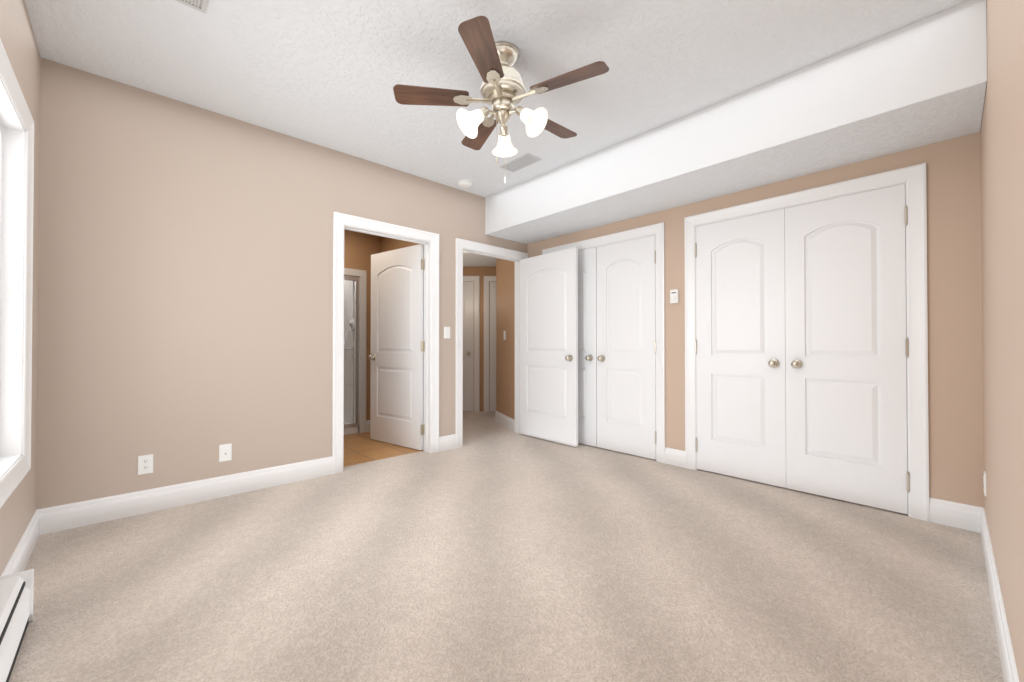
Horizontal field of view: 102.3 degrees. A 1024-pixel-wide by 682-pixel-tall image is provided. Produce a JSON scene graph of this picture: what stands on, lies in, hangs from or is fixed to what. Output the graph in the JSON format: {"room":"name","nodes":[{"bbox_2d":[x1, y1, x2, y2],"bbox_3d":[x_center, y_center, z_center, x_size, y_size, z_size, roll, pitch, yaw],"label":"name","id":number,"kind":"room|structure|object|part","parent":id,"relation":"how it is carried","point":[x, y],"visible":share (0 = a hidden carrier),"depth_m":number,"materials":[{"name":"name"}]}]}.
{"room":"empty bedroom","nodes":[
{"label":"empty bedroom","id":0,"kind":"room"},
{"bbox_2d":[0,0,40,575],"bbox_3d":[-1.962,-0.262,1.493,0.120,2.650,2.060,0,-1,-43],"label":"wall","id":1,"kind":"structure","parent":0,"point":[29,479],"depth_m":2.01,"materials":[{"name":"beige paint"}]},
{"bbox_2d":[0,39,33,508],"bbox_3d":[-1.797,-0.233,1.332,0.141,1.702,1.752,0,-1,-43],"label":"window","id":2,"kind":"structure","parent":1,"relation":"in","point":[16,192],"depth_m":1.92,"materials":[{"name":"white"}]},
{"bbox_2d":[0,510,39,576],"bbox_3d":[-1.393,0.989,0.974,0.015,0.140,3.580,0,-1,-43],"label":"baseboard","id":3,"kind":"structure","parent":1,"relation":"attached to","point":[20,556],"depth_m":1.95,"materials":[{"name":"white wood"}]},
{"bbox_2d":[36,57,526,509],"bbox_3d":[-1.262,-0.243,3.646,4.090,2.650,0.120,0,-1,-43],"label":"wall","id":4,"kind":"structure","parent":0,"point":[185,308],"depth_m":2.73,"materials":[{"name":"beige paint"}]},
{"bbox_2d":[138,454,152,474],"bbox_3d":[-2.293,0.772,2.581,0.072,0.116,0.009,0,-1,-43],"label":"electrical outlet plate","id":5,"kind":"object","parent":4,"relation":"attached to","point":[145,464],"visible":1,"depth_m":2.58,"materials":[{"name":"white plastic"}]},
{"bbox_2d":[37,456,332,534],"bbox_3d":[-2.039,1.005,2.812,1.589,0.140,0.015,0,-1,-43],"label":"baseboard","id":6,"kind":"structure","parent":4,"relation":"attached to","point":[73,515],"depth_m":2.66,"materials":[{"name":"white wood"}]},
{"bbox_2d":[219,443,231,461],"bbox_3d":[-1.989,0.775,2.864,0.072,0.116,0.012,0,-1,-43],"label":"jack","id":7,"kind":"object","parent":4,"relation":"attached to","point":[225,452],"visible":1,"depth_m":2.86,"materials":[{"name":"white plastic"}]},
{"bbox_2d":[332,212,438,473],"bbox_3d":[-1.130,0.015,3.753,1.012,2.136,0.141,0,-1,-43],"label":"door frame","id":8,"kind":"structure","parent":4,"relation":"attached to","point":[428,240],"depth_m":3.76,"materials":[{"name":"white wood"}]},
{"bbox_2d":[368,244,423,449],"bbox_3d":[-1.217,0.061,4.318,0.835,2.030,0.169,0,-1,37],"label":"door","id":9,"kind":"structure","parent":4,"relation":"in","point":[395,357],"depth_m":4.28,"materials":[{"name":"white painted wood"},{"name":"brushed nickel"}]},
{"bbox_2d":[423,259,424,434],"bbox_3d":[-0.863,0.059,4.072,0.002,1.730,0.038,0,-1,-43],"label":"door hinges","id":10,"kind":"object","parent":4,"relation":"attached to","point":[424,346],"visible":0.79,"depth_m":4.08,"materials":[{"name":"silver metal"}]},
{"bbox_2d":[444,327,449,337],"bbox_3d":[-0.646,-0.084,4.129,0.072,0.116,0.016,0,-1,-43],"label":"switch plate","id":11,"kind":"object","parent":4,"relation":"attached to","point":[446,332],"visible":1,"depth_m":4.12,"materials":[{"name":"white plastic"}]},
{"bbox_2d":[439,434,455,451],"bbox_3d":[-0.647,1.016,4.120,0.208,0.140,0.015,0,-1,-43],"label":"baseboard","id":12,"kind":"structure","parent":4,"relation":"attached to","point":[447,442],"depth_m":4.11,"materials":[{"name":"white wood"}]},
{"bbox_2d":[455,238,527,447],"bbox_3d":[-0.232,0.022,4.596,1.037,2.136,0.141,0,-1,-43],"label":"door frame","id":13,"kind":"structure","parent":4,"relation":"attached to","point":[467,246],"depth_m":4.26,"materials":[{"name":"white wood"}]},
{"bbox_2d":[519,247,577,446],"bbox_3d":[0.377,0.062,4.521,0.169,2.030,0.860,0,-1,-41],"label":"entry door","id":14,"kind":"structure","parent":4,"relation":"in","point":[548,292],"depth_m":4.46,"materials":[{"name":"white wood"}]},
{"bbox_2d":[344,229,380,420],"bbox_3d":[-2.051,-0.109,4.742,1.100,2.400,0.120,0,-1,-43],"label":"wall","id":15,"kind":"structure","parent":0,"point":[370,244],"depth_m":4.95,"materials":[{"name":"brown paint"}]},
{"bbox_2d":[366,420,369,431],"bbox_3d":[-1.675,1.024,4.993,0.195,0.140,0.015,0,-1,-43],"label":"baseboard","id":16,"kind":"structure","parent":15,"relation":"attached to","point":[367,425],"depth_m":4.94,"materials":[{"name":"white wood"}]},
{"bbox_2d":[343,432,422,466],"bbox_3d":[-2.246,1.135,4.281,2.240,0.104,2.170,0,-1,-43],"label":"floor","id":17,"kind":"structure","parent":0,"point":[359,448],"depth_m":4.11,"materials":[{"name":"brown wood"}]},
{"bbox_2d":[344,268,366,434],"bbox_3d":[-2.411,0.040,4.927,0.980,2.094,0.916,0,-1,-43],"label":"shower stall","id":18,"kind":"object","parent":17,"relation":"on","point":[355,288],"visible":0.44,"depth_m":4.91,"materials":[{"name":"white"}]},
{"bbox_2d":[381,236,423,403],"bbox_3d":[-1.473,-0.106,5.017,0.120,2.400,2.170,0,-1,-43],"label":"wall","id":19,"kind":"structure","parent":0,"point":[388,244],"depth_m":4.75,"materials":[{"name":"brown paint"}]},
{"bbox_2d":[463,266,495,410],"bbox_3d":[-0.647,-0.033,6.548,2.192,2.280,0.100,0,-1,2],"label":"wall","id":20,"kind":"structure","parent":0,"point":[481,272],"depth_m":6.49,"materials":[{"name":"brown paint"}]},
{"bbox_2d":[463,282,473,410],"bbox_3d":[-1.002,0.080,6.496,0.794,2.030,0.102,0,-1,2],"label":"door","id":21,"kind":"structure","parent":20,"relation":"in","point":[468,346],"depth_m":6.50,"materials":[{"name":"white"}]},
{"bbox_2d":[463,276,479,411],"bbox_3d":[-1.002,0.042,6.499,0.708,2.130,0.708,0,-1,-43],"label":"door frame","id":22,"kind":"structure","parent":20,"relation":"attached to","point":[476,280],"depth_m":6.48,"materials":[{"name":"white wood"}]},
{"bbox_2d":[484,276,495,411],"bbox_3d":[0.047,0.041,6.466,0.708,2.130,0.708,0,-1,-43],"label":"door frame","id":23,"kind":"structure","parent":20,"relation":"attached to","point":[486,278],"depth_m":6.48,"materials":[{"name":"white wood"}]},
{"bbox_2d":[490,282,495,410],"bbox_3d":[0.047,0.079,6.463,0.794,2.030,0.102,0,-1,2],"label":"door","id":24,"kind":"structure","parent":20,"relation":"in","point":[492,346],"depth_m":6.49,"materials":[{"name":"white"}]},
{"bbox_2d":[463,252,495,266],"bbox_3d":[-0.634,-1.214,6.398,2.980,0.080,3.020,0,-1,-43],"label":"ceiling","id":25,"kind":"structure","parent":0,"point":[472,260],"depth_m":6.03,"materials":[{"name":"white paint"}]},
{"bbox_2d":[24,0,968,197],"bbox_3d":[0.005,-1.630,2.310,4.090,0.100,3.820,0,-1,-43],"label":"ceiling","id":26,"kind":"structure","parent":0,"point":[330,74],"depth_m":2.29,"materials":[{"name":"white paint"}]},
{"bbox_2d":[175,0,208,13],"bbox_3d":[-1.422,-1.581,1.820,0.150,0.006,0.320,0,-1,-43],"label":"ceiling vent","id":27,"kind":"object","parent":26,"relation":"attached to","point":[200,5],"depth_m":1.93,"materials":[{"name":"grey metal"}]},
{"bbox_2d":[457,180,471,187],"bbox_3d":[-0.467,-1.545,4.075,0.143,0.039,0.143,0,-1,-43],"label":"smoke detector","id":28,"kind":"object","parent":26,"relation":"attached to","point":[464,183],"visible":1,"depth_m":4.04,"materials":[{"name":"white plastic"}]},
{"bbox_2d":[393,16,608,182],"bbox_3d":[-0.018,-1.227,2.281,1.079,0.707,1.125,0,-1,-43],"label":"fan","id":29,"kind":"object","parent":26,"relation":"hanging from","point":[503,93],"visible":1,"depth_m":2.18,"materials":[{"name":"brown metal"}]},
{"bbox_3d":[-0.430,-1.312,2.214,0.395,0.006,0.134,0,-12,-6],"label":"blade","id":30,"kind":"part","parent":29,"relation":"part of","materials":[{"name":"brown wood"}]},
{"bbox_3d":[-0.206,-1.308,2.605,0.134,0.006,0.395,12,-5,-24],"label":"blade","id":31,"kind":"part","parent":29,"relation":"part of","materials":[{"name":"brown wood"}]},
{"bbox_3d":[-0.128,-1.315,1.881,0.134,0.006,0.395,-11,-3,11],"label":"blade","id":32,"kind":"part","parent":29,"relation":"part of","materials":[{"name":"brown wood"}]},
{"bbox_3d":[0.234,-1.309,2.513,0.395,0.006,0.134,0,10,-42],"label":"blade","id":33,"kind":"part","parent":29,"relation":"part of","materials":[{"name":"brown wood"}]},
{"label":"blade","id":34,"kind":"part","parent":29,"relation":"part of","materials":[{"name":"brown wood"}]},
{"bbox_2d":[499,153,541,171],"bbox_3d":[0.071,-1.565,3.634,0.170,0.006,0.360,0,-1,-43],"label":"ceiling vent","id":35,"kind":"object","parent":26,"relation":"in","point":[521,162],"visible":0.96,"depth_m":3.62,"materials":[{"name":"grey metal"}]},
{"bbox_2d":[485,0,986,233],"bbox_3d":[1.171,-1.370,3.403,0.649,0.399,3.578,0,-1,-43],"label":"soffit beam","id":36,"kind":"structure","parent":26,"relation":"attached to","point":[940,53],"depth_m":2.45,"materials":[{"name":"white paint"}]},
{"bbox_2d":[486,81,986,243],"bbox_3d":[1.171,-1.169,3.401,0.646,0.004,3.576,0,-1,-43],"label":"soffit underside","id":37,"kind":"structure","parent":36,"relation":"attached to","point":[950,115],"depth_m":2.70,"materials":[{"name":"white paint"}]},
{"bbox_2d":[496,258,514,419],"bbox_3d":[-0.038,-0.043,5.343,0.100,2.280,0.785,0,-1,-20],"label":"wall","id":38,"kind":"structure","parent":0,"point":[505,349],"depth_m":5.32,"materials":[{"name":"brown paint"}]},
{"bbox_2d":[495,411,514,431],"bbox_3d":[-0.092,1.026,5.314,0.015,0.140,0.785,0,-1,-20],"label":"baseboard","id":39,"kind":"structure","parent":38,"relation":"attached to","point":[505,420],"depth_m":5.27,"materials":[{"name":"white wood"}]},
{"bbox_2d":[9,411,1003,681],"bbox_3d":[-0.380,1.135,3.996,5.870,0.100,6.840,0,-1,-43],"label":"floor","id":40,"kind":"structure","parent":0,"point":[513,557],"depth_m":1.81,"materials":[{"name":"beige carpet"}]},
{"bbox_2d":[0,569,33,681],"bbox_3d":[-1.159,0.958,0.790,0.100,0.193,2.058,0,-1,-43],"label":"baseboard heater","id":41,"kind":"object","parent":40,"relation":"on","point":[16,601],"visible":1,"depth_m":1.41,"materials":[{"name":"white metal"}]},
{"bbox_2d":[527,132,983,507],"bbox_3d":[1.493,-0.243,3.613,0.120,2.650,3.700,0,-1,-43],"label":"wall","id":42,"kind":"structure","parent":0,"point":[955,340],"depth_m":2.42,"materials":[{"name":"beige paint"}]},
{"bbox_2d":[578,247,596,446],"bbox_3d":[0.624,0.062,4.421,0.102,2.030,0.646,0,-1,-43],"label":"closet door","id":43,"kind":"structure","parent":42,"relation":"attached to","point":[587,347],"depth_m":4.27,"materials":[{"name":"white wood"}]},
{"bbox_2d":[542,222,665,463],"bbox_3d":[0.897,0.019,4.230,0.141,2.136,1.462,0,-1,-43],"label":"trim","id":44,"kind":"structure","parent":42,"relation":"attached to","point":[657,230],"depth_m":3.70,"materials":[{"name":"white wood"}]},
{"bbox_2d":[596,235,655,459],"bbox_3d":[1.070,0.057,3.946,0.102,2.030,0.646,0,-1,-43],"label":"closet door","id":45,"kind":"structure","parent":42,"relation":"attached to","point":[626,366],"depth_m":3.94,"materials":[{"name":"white wood"}]},
{"bbox_2d":[670,289,678,302],"bbox_3d":[1.412,-0.389,3.588,0.034,0.116,0.072,0,-1,-43],"label":"thermostat","id":46,"kind":"object","parent":42,"relation":"attached to","point":[674,295],"visible":1,"depth_m":3.58,"materials":[{"name":"white plastic"}]},
{"bbox_2d":[665,447,684,467],"bbox_3d":[1.419,1.011,3.582,0.015,0.140,0.185,0,-1,-43],"label":"baseboard","id":47,"kind":"structure","parent":42,"relation":"attached to","point":[675,457],"depth_m":3.58,"materials":[{"name":"white wood"}]},
{"bbox_2d":[695,209,785,487],"bbox_3d":[1.751,0.051,3.220,0.102,2.030,0.646,0,-1,-43],"label":"closet door","id":48,"kind":"structure","parent":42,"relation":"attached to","point":[741,360],"depth_m":3.20,"materials":[{"name":"white wood"}]},
{"bbox_2d":[684,163,928,521],"bbox_3d":[2.023,0.009,3.031,0.141,2.136,1.458,0,-1,-43],"label":"trim","id":49,"kind":"structure","parent":42,"relation":"attached to","point":[912,179],"depth_m":2.52,"materials":[{"name":"white wood"}]},
{"bbox_2d":[785,184,909,513],"bbox_3d":[2.195,0.047,2.748,0.102,2.030,0.646,0,-1,-43],"label":"closet door","id":50,"kind":"structure","parent":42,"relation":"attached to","point":[846,347],"depth_m":2.73,"materials":[{"name":"white wood"}]},
{"bbox_2d":[929,497,982,532],"bbox_3d":[2.554,1.001,2.373,0.015,0.140,0.216,0,-1,-43],"label":"baseboard","id":51,"kind":"structure","parent":42,"relation":"attached to","point":[956,515],"depth_m":2.37,"materials":[{"name":"white wood"}]},
{"bbox_2d":[980,0,1023,681],"bbox_3d":[1.271,-0.267,0.949,3.850,2.650,0.120,0,-1,-43],"label":"wall","id":52,"kind":"structure","parent":0,"point":[1002,176],"depth_m":1.33,"materials":[{"name":"beige paint"}]},
{"bbox_2d":[983,471,985,495],"bbox_3d":[2.485,0.749,2.168,0.072,0.116,0.009,0,-1,-43],"label":"electrical outlet plate","id":53,"kind":"object","parent":52,"relation":"attached to","point":[984,482],"visible":1,"depth_m":2.15,"materials":[{"name":"white plastic"}]},
{"bbox_2d":[980,508,1018,681],"bbox_3d":[1.225,0.989,0.988,3.850,0.140,0.015,0,-1,-43],"label":"baseboard","id":54,"kind":"structure","parent":52,"relation":"attached to","point":[1008,665],"depth_m":1.47,"materials":[{"name":"white wood"}]}
]}

